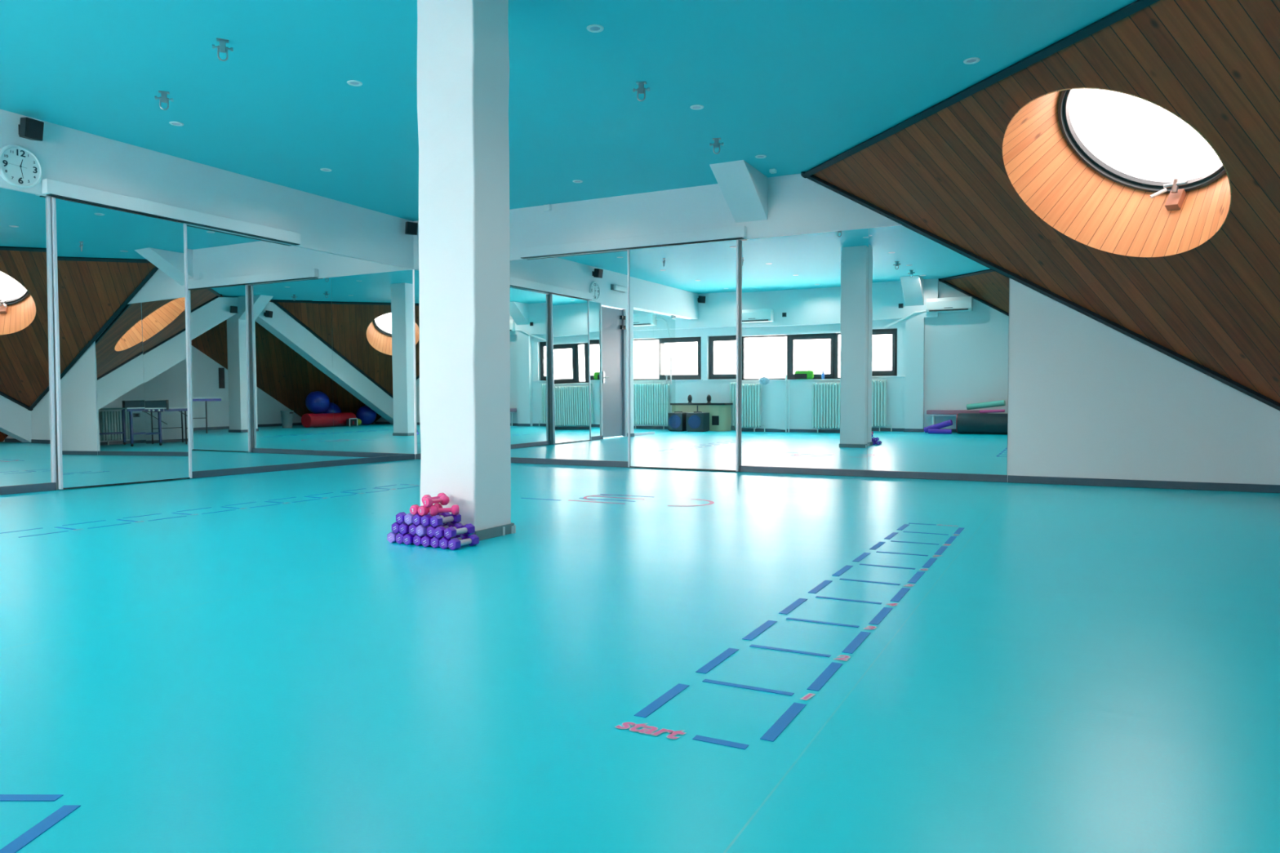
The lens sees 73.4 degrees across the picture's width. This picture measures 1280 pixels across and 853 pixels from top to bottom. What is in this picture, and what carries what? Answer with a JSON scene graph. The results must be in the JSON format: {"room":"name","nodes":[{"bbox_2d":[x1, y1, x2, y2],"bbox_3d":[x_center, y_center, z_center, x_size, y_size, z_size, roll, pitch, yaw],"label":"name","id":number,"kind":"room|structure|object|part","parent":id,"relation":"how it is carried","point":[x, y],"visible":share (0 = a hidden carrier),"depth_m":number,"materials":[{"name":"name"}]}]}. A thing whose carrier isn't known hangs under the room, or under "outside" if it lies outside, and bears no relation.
{"room":"fitness studio","nodes":[
{"label":"fitness studio","id":0,"kind":"room"},
{"bbox_2d":[0,109,413,489],"bbox_3d":[-5.076,-0.969,6.776,0.220,3.008,9.330,1,2,27],"label":"wall","id":1,"kind":"structure","parent":0,"point":[65,154],"depth_m":8.24,"materials":[{"name":"white paint"}]},
{"bbox_2d":[0,144,42,188],"bbox_3d":[-4.908,-2.058,6.799,0.030,0.336,0.336,1,2,27],"label":"wall clock","id":2,"kind":"object","parent":1,"relation":"attached to","point":[20,166],"visible":1,"depth_m":6.79,"materials":[{"name":"white plastic"}]},
{"bbox_2d":[0,186,51,486],"bbox_3d":[-4.938,-0.702,6.847,0.004,2.339,0.419,1,2,28],"label":"wall mirror","id":3,"kind":"object","parent":1,"relation":"attached to","point":[25,444],"visible":1,"depth_m":6.87,"materials":[{"name":"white mirror"}]},
{"bbox_2d":[17,116,44,141],"bbox_3d":[-4.830,-2.351,6.790,0.170,0.163,0.134,1,2,24],"label":"wall speaker","id":4,"kind":"object","parent":1,"relation":"attached to","point":[29,128],"visible":1,"depth_m":6.75,"materials":[{"name":"black plastic"}]},
{"bbox_2d":[26,118,43,139],"bbox_3d":[-4.763,-2.341,6.761,0.006,0.136,0.120,10,5,23],"label":"grille","id":5,"kind":"object","parent":4,"relation":"attached to","point":[34,128],"depth_m":6.76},
{"bbox_2d":[46,196,56,482],"bbox_3d":[-4.829,-0.705,7.042,0.026,2.334,0.021,1,2,27],"label":"strip","id":6,"kind":"object","parent":1,"relation":"attached to","point":[48,198],"visible":1,"depth_m":7.04,"materials":[{"name":"silver metal"}]},
{"bbox_2d":[51,197,192,489],"bbox_3d":[-4.521,-0.692,7.564,0.034,2.390,1.175,0,2,27],"label":"mirror door","id":7,"kind":"structure","parent":1,"relation":"in","point":[122,329],"depth_m":7.51,"materials":[{"name":"white"}]},
{"bbox_3d":[-4.513,0.498,7.594,0.026,0.008,1.135,0,2,27],"label":"rail","id":8,"kind":"part","parent":7,"relation":"part of","materials":[{"name":"black"}]},
{"bbox_2d":[41,178,301,244],"bbox_3d":[-4.236,-1.972,8.070,0.075,0.121,2.540,1,2,27],"label":"door track cover","id":9,"kind":"object","parent":1,"relation":"attached to","point":[52,188],"visible":1,"depth_m":7.79,"materials":[{"name":"white metal"}]},
{"bbox_2d":[0,453,414,495],"bbox_3d":[-4.253,0.461,8.216,0.047,0.066,6.090,1,2,27],"label":"baseboard","id":10,"kind":"structure","parent":1,"relation":"attached to","point":[8,490],"depth_m":8.83,"materials":[{"name":"grey plastic"}]},
{"bbox_2d":[186,224,314,471],"bbox_3d":[-3.949,-0.758,8.787,0.004,2.339,1.502,1,2,27],"label":"wall mirror","id":11,"kind":"object","parent":1,"relation":"attached to","point":[251,314],"visible":1,"depth_m":8.73,"materials":[{"name":"white mirror"}]},
{"bbox_2d":[311,249,414,462],"bbox_3d":[-3.242,-0.798,10.175,0.006,2.339,1.608,1,2,27],"label":"wall mirror","id":12,"kind":"object","parent":1,"relation":"attached to","point":[362,309],"visible":1,"depth_m":10.10,"materials":[{"name":"white mirror"}]},
{"bbox_2d":[404,221,417,235],"bbox_3d":[-2.857,-2.462,10.682,0.134,0.163,0.170,-1,2,-34],"label":"wall speaker","id":13,"kind":"object","parent":1,"relation":"attached to","point":[411,228],"visible":1,"depth_m":10.62,"materials":[{"name":"black plastic"}]},
{"bbox_2d":[407,222,417,234],"bbox_3d":[-2.816,-2.452,10.622,0.120,0.136,0.006,-1,11,-34],"label":"grille","id":14,"kind":"object","parent":13,"relation":"attached to","point":[411,227],"depth_m":10.62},
{"bbox_2d":[417,0,515,541],"bbox_3d":[-0.951,-0.909,4.681,0.407,3.008,0.344,1,2,27],"label":"pillar","id":15,"kind":"structure","parent":0,"point":[463,55],"depth_m":4.55,"materials":[{"name":"white paint"}]},
{"bbox_3d":[-0.955,0.567,4.725,0.399,0.055,0.344,1,2,27],"label":"skirting","id":16,"kind":"part","parent":15,"relation":"part of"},
{"bbox_2d":[0,0,1136,221],"bbox_3d":[-2.553,-2.509,5.389,13.895,0.150,9.930,1,2,27],"label":"ceiling","id":17,"kind":"structure","parent":0,"point":[797,84],"depth_m":6.06,"materials":[{"name":"teal paint"}]},
{"bbox_2d":[154,90,173,110],"bbox_3d":[-3.499,-2.393,6.315,0.120,0.134,0.040,-1,2,-25],"label":"ceiling hook","id":18,"kind":"object","parent":17,"relation":"attached to","point":[163,98],"visible":1,"depth_m":6.30,"materials":[{"name":"silver metal"}]},
{"bbox_3d":[-3.499,-2.457,6.313,0.070,0.006,0.040,-1,2,-25],"label":"plate","id":19,"kind":"part","parent":18,"relation":"part of","materials":[{"name":"silver metal"}]},
{"bbox_2d":[168,121,183,125],"bbox_3d":[-3.792,-2.477,7.027,0.106,0.005,0.106,1,2,27],"label":"recessed light","id":20,"kind":"object","parent":17,"relation":"in","point":[175,123],"visible":1,"depth_m":7.03,"materials":[{"name":"grey"}]},
{"bbox_2d":[212,37,233,61],"bbox_3d":[-2.627,-2.367,5.408,0.120,0.134,0.040,-1,2,-25],"label":"ceiling hook","id":21,"kind":"object","parent":17,"relation":"attached to","point":[222,47],"visible":1,"depth_m":5.40,"materials":[{"name":"silver metal"}]},
{"bbox_3d":[-2.627,-2.431,5.406,0.070,0.006,0.040,-1,2,-25],"label":"plate","id":22,"kind":"part","parent":21,"relation":"part of","materials":[{"name":"silver metal"}]},
{"bbox_2d":[320,168,331,171],"bbox_3d":[-3.079,-2.517,8.425,0.106,0.005,0.106,1,2,27],"label":"recessed light","id":23,"kind":"object","parent":17,"relation":"in","point":[322,169],"visible":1,"depth_m":8.43,"materials":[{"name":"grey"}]},
{"bbox_2d":[346,80,362,86],"bbox_3d":[-2.037,-2.451,6.133,0.106,0.005,0.106,1,2,27],"label":"recessed light","id":24,"kind":"object","parent":17,"relation":"in","point":[353,82],"visible":1,"depth_m":6.13,"materials":[{"name":"grey plastic"}]},
{"bbox_2d":[573,179,582,182],"bbox_3d":[-0.643,-2.530,8.867,0.106,0.005,0.106,1,2,27],"label":"recessed light","id":25,"kind":"object","parent":17,"relation":"in","point":[575,180],"visible":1,"depth_m":8.86,"materials":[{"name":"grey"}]},
{"bbox_2d":[586,24,604,32],"bbox_3d":[-0.273,-2.426,5.234,0.106,0.005,0.106,1,2,27],"label":"recessed light","id":26,"kind":"object","parent":17,"relation":"in","point":[592,28],"visible":1,"depth_m":5.23,"materials":[{"name":"grey plastic"}]},
{"bbox_2d":[632,80,649,101],"bbox_3d":[0.009,-2.388,6.130,0.120,0.134,0.040,0,2,10],"label":"ceiling hook","id":27,"kind":"object","parent":17,"relation":"attached to","point":[641,90],"visible":1,"depth_m":6.12,"materials":[{"name":"silver metal"}]},
{"bbox_3d":[0.009,-2.452,6.128,0.070,0.006,0.040,0,2,10],"label":"plate","id":28,"kind":"part","parent":27,"relation":"part of","materials":[{"name":"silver metal"}]},
{"bbox_2d":[689,104,703,109],"bbox_3d":[0.440,-2.466,6.633,0.106,0.005,0.106,1,2,27],"label":"recessed light","id":29,"kind":"object","parent":17,"relation":"in","point":[695,106],"visible":1,"depth_m":6.63,"materials":[{"name":"grey plastic"}]},
{"bbox_2d":[709,137,724,154],"bbox_3d":[0.663,-2.426,7.434,0.120,0.134,0.040,0,2,10],"label":"ceiling hook","id":30,"kind":"object","parent":17,"relation":"attached to","point":[716,144],"visible":1,"depth_m":7.42,"materials":[{"name":"silver metal"}]},
{"bbox_2d":[709,160,768,222],"bbox_3d":[0.982,-2.310,8.484,0.350,0.426,0.717,1,2,27],"label":"beam haunch","id":31,"kind":"structure","parent":17,"relation":"attached to","point":[744,188],"depth_m":8.48,"materials":[{"name":"white paint"}]},
{"bbox_2d":[755,155,766,158],"bbox_3d":[1.121,-2.504,7.968,0.106,0.005,0.106,1,2,27],"label":"recessed light","id":32,"kind":"object","parent":17,"relation":"in","point":[757,156],"visible":1,"depth_m":7.96,"materials":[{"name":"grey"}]},
{"bbox_2d":[768,168,776,173],"bbox_3d":[1.303,-2.503,8.415,0.060,0.035,0.060,1,2,27],"label":"sensor","id":33,"kind":"object","parent":17,"relation":"attached to","point":[771,171],"visible":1,"depth_m":8.39,"materials":[{"name":"white plastic"}]},
{"bbox_2d":[963,57,980,64],"bbox_3d":[2.213,-2.440,5.729,0.106,0.005,0.106,1,2,27],"label":"recessed light","id":34,"kind":"object","parent":17,"relation":"in","point":[973,60],"visible":1,"depth_m":5.72,"materials":[{"name":"grey plastic"}]},
{"bbox_2d":[0,458,1279,852],"bbox_3d":[-1.793,0.644,5.092,15.600,0.120,9.930,1,2,27],"label":"floor","id":35,"kind":"structure","parent":0,"point":[1081,668],"depth_m":2.38,"materials":[{"name":"teal plastic"}]},
{"bbox_2d":[0,794,80,852],"bbox_3d":[-1.201,0.689,1.418,0.380,0.002,0.352,0,2,0],"label":"floor marking","id":36,"kind":"object","parent":35,"relation":"on","point":[36,831],"visible":1,"depth_m":1.50,"materials":[{"name":"blue"}]},
{"bbox_2d":[0,484,419,537],"bbox_3d":[-2.713,0.554,6.109,0.288,0.002,3.221,1,2,27],"label":"ladder","id":37,"kind":"object","parent":35,"relation":"on","point":[400,484],"visible":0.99,"depth_m":5.63,"materials":[{"name":"blue plastic"}]},
{"bbox_2d":[386,531,408,542],"bbox_3d":[-1.252,0.574,4.521,0.053,0.060,0.180,1,2,26],"label":"dumbbell","id":38,"kind":"object","parent":35,"relation":"on","point":[391,537],"visible":0.34,"depth_m":4.44,"materials":[{"name":"purple plastic"}]},
{"bbox_2d":[391,521,412,533],"bbox_3d":[-1.226,0.522,4.514,0.053,0.060,0.180,1,2,27],"label":"dumbbell","id":39,"kind":"object","parent":38,"relation":"on","point":[395,526],"visible":0.41,"depth_m":4.43,"materials":[{"name":"purple"}]},
{"bbox_2d":[395,511,406,524],"bbox_3d":[-1.199,0.471,4.498,0.053,0.060,0.180,1,2,27],"label":"dumbbell","id":40,"kind":"object","parent":39,"relation":"on","point":[399,517],"visible":0.36,"depth_m":4.42,"materials":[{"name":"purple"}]},
{"bbox_2d":[395,533,416,543],"bbox_3d":[-1.199,0.574,4.491,0.053,0.060,0.180,1,2,26],"label":"dumbbell","id":41,"kind":"object","parent":35,"relation":"on","point":[399,537],"visible":0.32,"depth_m":4.41,"materials":[{"name":"purple plastic"}]},
{"bbox_2d":[399,522,410,534],"bbox_3d":[-1.175,0.523,4.478,0.053,0.060,0.180,1,2,28],"label":"dumbbell","id":42,"kind":"object","parent":41,"relation":"on","point":[404,527],"visible":0.39,"depth_m":4.40,"materials":[{"name":"purple"}]},
{"bbox_2d":[404,512,430,524],"bbox_3d":[-1.147,0.472,4.466,0.053,0.060,0.180,1,2,27],"label":"dumbbell","id":43,"kind":"object","parent":42,"relation":"on","point":[408,518],"visible":0.38,"depth_m":4.39,"materials":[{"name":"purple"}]},
{"bbox_2d":[403,533,427,545],"bbox_3d":[-1.148,0.575,4.454,0.053,0.060,0.180,1,2,28],"label":"dumbbell","id":44,"kind":"object","parent":35,"relation":"on","point":[408,538],"visible":0.44,"depth_m":4.38,"materials":[{"name":"purple"}]},
{"bbox_2d":[408,524,431,535],"bbox_3d":[-1.120,0.524,4.451,0.053,0.060,0.180,1,2,26],"label":"dumbbell","id":45,"kind":"object","parent":44,"relation":"on","point":[412,528],"visible":0.35,"depth_m":4.37,"materials":[{"name":"purple"}]},
{"bbox_2d":[413,512,441,525],"bbox_3d":[-1.094,0.473,4.434,0.053,0.060,0.180,1,2,28],"label":"dumbbell","id":46,"kind":"object","parent":45,"relation":"on","point":[417,517],"visible":0.36,"depth_m":4.36,"materials":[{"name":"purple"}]},
{"bbox_2d":[409,504,433,515],"bbox_3d":[-1.127,0.424,4.438,0.053,0.053,0.146,1,2,24],"label":"dumbbell","id":47,"kind":"object","parent":46,"relation":"on","point":[414,508],"visible":0.47,"depth_m":4.37,"materials":[{"name":"pink plastic"}]},
{"bbox_2d":[417,502,442,515],"bbox_3d":[-1.075,0.426,4.406,0.053,0.053,0.146,1,2,27],"label":"dumbbell","id":48,"kind":"object","parent":46,"relation":"on","point":[423,510],"visible":0.62,"depth_m":4.35,"materials":[{"name":"pink plastic"}]},
{"bbox_2d":[422,493,446,502],"bbox_3d":[-1.071,0.377,4.475,0.053,0.053,0.146,1,2,30],"label":"dumbbell","id":49,"kind":"object","parent":48,"relation":"on","point":[439,495],"visible":0.35,"depth_m":4.46,"materials":[{"name":"pink plastic"}]},
{"bbox_2d":[422,494,448,507],"bbox_3d":[-1.044,0.382,4.400,0.053,0.053,0.146,1,2,34],"label":"dumbbell","id":50,"kind":"object","parent":48,"relation":"on","point":[428,502],"visible":1,"depth_m":4.39,"materials":[{"name":"pink plastic"}]},
{"bbox_2d":[413,534,423,546],"bbox_3d":[-1.092,0.576,4.430,0.053,0.060,0.180,1,2,27],"label":"dumbbell","id":51,"kind":"object","parent":35,"relation":"on","point":[416,540],"visible":0.41,"depth_m":4.35,"materials":[{"name":"purple"}]},
{"bbox_2d":[416,523,445,537],"bbox_3d":[-1.071,0.525,4.411,0.053,0.060,0.180,1,2,28],"label":"dumbbell","id":52,"kind":"object","parent":51,"relation":"on","point":[421,531],"visible":0.51,"depth_m":4.33,"materials":[{"name":"purple"}]},
{"bbox_2d":[421,535,444,546],"bbox_3d":[-1.042,0.577,4.392,0.053,0.060,0.180,1,2,26],"label":"dumbbell","id":53,"kind":"object","parent":35,"relation":"on","point":[425,540],"visible":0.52,"depth_m":4.31,"materials":[{"name":"purple"}]},
{"bbox_2d":[426,521,453,537],"bbox_3d":[-1.014,0.526,4.388,0.053,0.060,0.180,1,2,25],"label":"dumbbell","id":54,"kind":"object","parent":53,"relation":"on","point":[430,530],"visible":0.53,"depth_m":4.31,"materials":[{"name":"purple"}]},
{"bbox_2d":[421,512,450,526],"bbox_3d":[-1.043,0.474,4.399,0.053,0.060,0.180,1,2,28],"label":"dumbbell","id":55,"kind":"object","parent":54,"relation":"on","point":[425,520],"visible":0.62,"depth_m":4.33,"materials":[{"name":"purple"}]},
{"bbox_2d":[430,513,461,527],"bbox_3d":[-0.988,0.475,4.372,0.053,0.060,0.180,1,2,30],"label":"dumbbell","id":56,"kind":"object","parent":54,"relation":"on","point":[437,521],"visible":0.96,"depth_m":4.34,"materials":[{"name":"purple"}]},
{"bbox_2d":[429,504,459,515],"bbox_3d":[-0.996,0.427,4.377,0.146,0.053,0.053,-1,2,-20],"label":"dumbbell","id":57,"kind":"object","parent":56,"relation":"on","point":[433,509],"visible":1,"depth_m":4.37,"materials":[{"name":"pink plastic"}]},
{"bbox_2d":[430,534,459,548],"bbox_3d":[-0.987,0.578,4.364,0.053,0.060,0.180,1,2,27],"label":"dumbbell","id":58,"kind":"object","parent":35,"relation":"on","point":[434,542],"visible":0.38,"depth_m":4.29,"materials":[{"name":"purple"}]},
{"bbox_2d":[434,522,463,538],"bbox_3d":[-0.966,0.527,4.347,0.053,0.060,0.180,1,2,27],"label":"dumbbell","id":59,"kind":"object","parent":58,"relation":"on","point":[438,531],"visible":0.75,"depth_m":4.27,"materials":[{"name":"purple"}]},
{"bbox_2d":[439,533,468,549],"bbox_3d":[-0.936,0.579,4.330,0.053,0.060,0.180,1,2,27],"label":"dumbbell","id":60,"kind":"object","parent":35,"relation":"on","point":[443,543],"visible":0.6,"depth_m":4.25,"materials":[{"name":"purple"}]},
{"bbox_2d":[444,523,475,539],"bbox_3d":[-0.908,0.528,4.325,0.053,0.060,0.180,1,2,30],"label":"dumbbell","id":61,"kind":"object","parent":60,"relation":"on","point":[468,529],"visible":1,"depth_m":4.31,"materials":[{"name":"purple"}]},
{"bbox_2d":[448,533,479,550],"bbox_3d":[-0.882,0.580,4.300,0.053,0.060,0.180,1,2,30],"label":"dumbbell","id":62,"kind":"object","parent":35,"relation":"on","point":[454,544],"visible":1,"depth_m":4.28,"materials":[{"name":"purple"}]},
{"bbox_2d":[522,493,714,506],"bbox_3d":[-0.141,0.545,6.421,1.435,0.002,0.542,1,2,27],"label":"target","id":63,"kind":"object","parent":35,"relation":"on","point":[585,497],"visible":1,"depth_m":6.43,"materials":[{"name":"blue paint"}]},
{"bbox_2d":[614,523,964,749],"bbox_3d":[0.934,0.629,3.473,0.359,0.002,3.672,1,2,27],"label":"floor marking","id":64,"kind":"object","parent":35,"relation":"on","point":[795,708],"visible":1,"depth_m":2.43,"materials":[{"name":"blue"}]},
{"bbox_2d":[413,173,1279,484],"bbox_3d":[1.596,-1.026,8.751,10.314,3.008,0.250,1,2,27],"label":"wall","id":65,"kind":"structure","parent":0,"point":[1087,398],"depth_m":7.55,"materials":[{"name":"white paint"}]},
{"bbox_2d":[414,268,421,453],"bbox_3d":[-2.208,-0.809,10.574,1.436,2.339,0.020,1,2,27],"label":"wall mirror","id":66,"kind":"object","parent":65,"relation":"attached to","point":[416,271],"visible":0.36,"depth_m":10.88,"materials":[{"name":"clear mirror"}]},
{"bbox_2d":[542,204,551,211],"bbox_3d":[-1.067,-2.520,9.897,0.090,0.070,0.050,1,2,27],"label":"sensor","id":67,"kind":"object","parent":65,"relation":"attached to","point":[548,207],"visible":1,"depth_m":9.88,"materials":[{"name":"white plastic"}]},
{"bbox_2d":[509,249,627,461],"bbox_3d":[-0.842,-0.789,9.878,1.624,2.339,0.020,1,2,27],"label":"wall mirror","id":68,"kind":"object","parent":65,"relation":"attached to","point":[568,314],"visible":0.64,"depth_m":9.85,"materials":[{"name":"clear mirror"}]},
{"bbox_2d":[520,225,746,258],"bbox_3d":[-0.153,-2.011,9.432,2.775,0.121,0.075,1,2,27],"label":"door track cover","id":69,"kind":"object","parent":65,"relation":"attached to","point":[735,233],"visible":1,"depth_m":9.33,"materials":[{"name":"white paint"}]},
{"bbox_3d":[-0.162,-1.954,9.438,2.735,0.006,0.065,1,2,27],"label":"rail","id":70,"kind":"part","parent":69,"relation":"part of","materials":[{"name":"black"}]},
{"bbox_2d":[626,239,738,471],"bbox_3d":[0.445,-0.739,9.172,1.288,2.390,0.035,1,2,27],"label":"mirror door","id":71,"kind":"structure","parent":65,"relation":"in","point":[683,300],"depth_m":9.15,"materials":[{"name":"silver metal"}]},
{"bbox_3d":[0.449,0.452,9.215,1.248,0.008,0.026,1,2,27],"label":"rail","id":72,"kind":"part","parent":71,"relation":"part of","materials":[{"name":"black"}]},
{"bbox_2d":[740,228,868,470],"bbox_3d":[1.628,-0.753,8.620,1.303,2.339,0.011,1,2,27],"label":"wall mirror","id":73,"kind":"object","parent":65,"relation":"attached to","point":[805,297],"visible":1,"depth_m":8.61,"materials":[{"name":"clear mirror"}]},
{"bbox_2d":[415,453,1279,493],"bbox_3d":[1.600,0.449,8.664,10.000,0.066,0.047,1,2,27],"label":"baseboard","id":74,"kind":"structure","parent":65,"relation":"attached to","point":[1262,488],"depth_m":7.89,"materials":[{"name":"grey plastic"}]},
{"bbox_2d":[867,225,1008,475],"bbox_3d":[2.770,-0.737,8.039,1.253,2.339,0.021,1,2,27],"label":"wall mirror","id":75,"kind":"object","parent":65,"relation":"attached to","point":[939,316],"visible":0.79,"depth_m":8.05,"materials":[{"name":"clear mirror"}]},
{"bbox_2d":[800,0,1279,410],"bbox_3d":[3.362,-0.932,5.109,6.297,3.031,4.692,1,2,27],"label":"ceiling slope","id":76,"kind":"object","parent":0,"point":[940,173],"visible":1,"depth_m":6.38,"materials":[{"name":"brown wood"}]},
{"bbox_3d":[2.520,-2.418,5.822,0.050,0.030,5.756,41,-11,-15],"label":"edge trim","id":77,"kind":"part","parent":76,"relation":"part of","materials":[{"name":"black"}]},
{"bbox_3d":[3.421,-1.287,7.641,3.789,0.030,2.918,41,-11,-15],"label":"edge trim","id":78,"kind":"part","parent":76,"relation":"part of","materials":[{"name":"black"}]},
{"bbox_2d":[1002,87,1231,257],"bbox_3d":[3.391,-1.923,6.097,1.546,1.354,1.546,1,2,27],"label":"skylight","id":79,"kind":"object","parent":76,"relation":"attached to","point":[1097,205],"visible":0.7,"depth_m":6.64,"materials":[{"name":"orange wood"}]},
{"bbox_3d":[3.880,-1.746,6.427,0.112,0.071,0.026,0,2,16],"label":"opener handle","id":80,"kind":"part","parent":79,"relation":"part of","materials":[{"name":"white plastic"}]},
{"bbox_3d":[3.972,-1.784,6.369,0.053,0.100,0.157,-2,2,-43],"label":"opener arm","id":81,"kind":"part","parent":79,"relation":"part of","materials":[{"name":"silver metal"}]}
]}

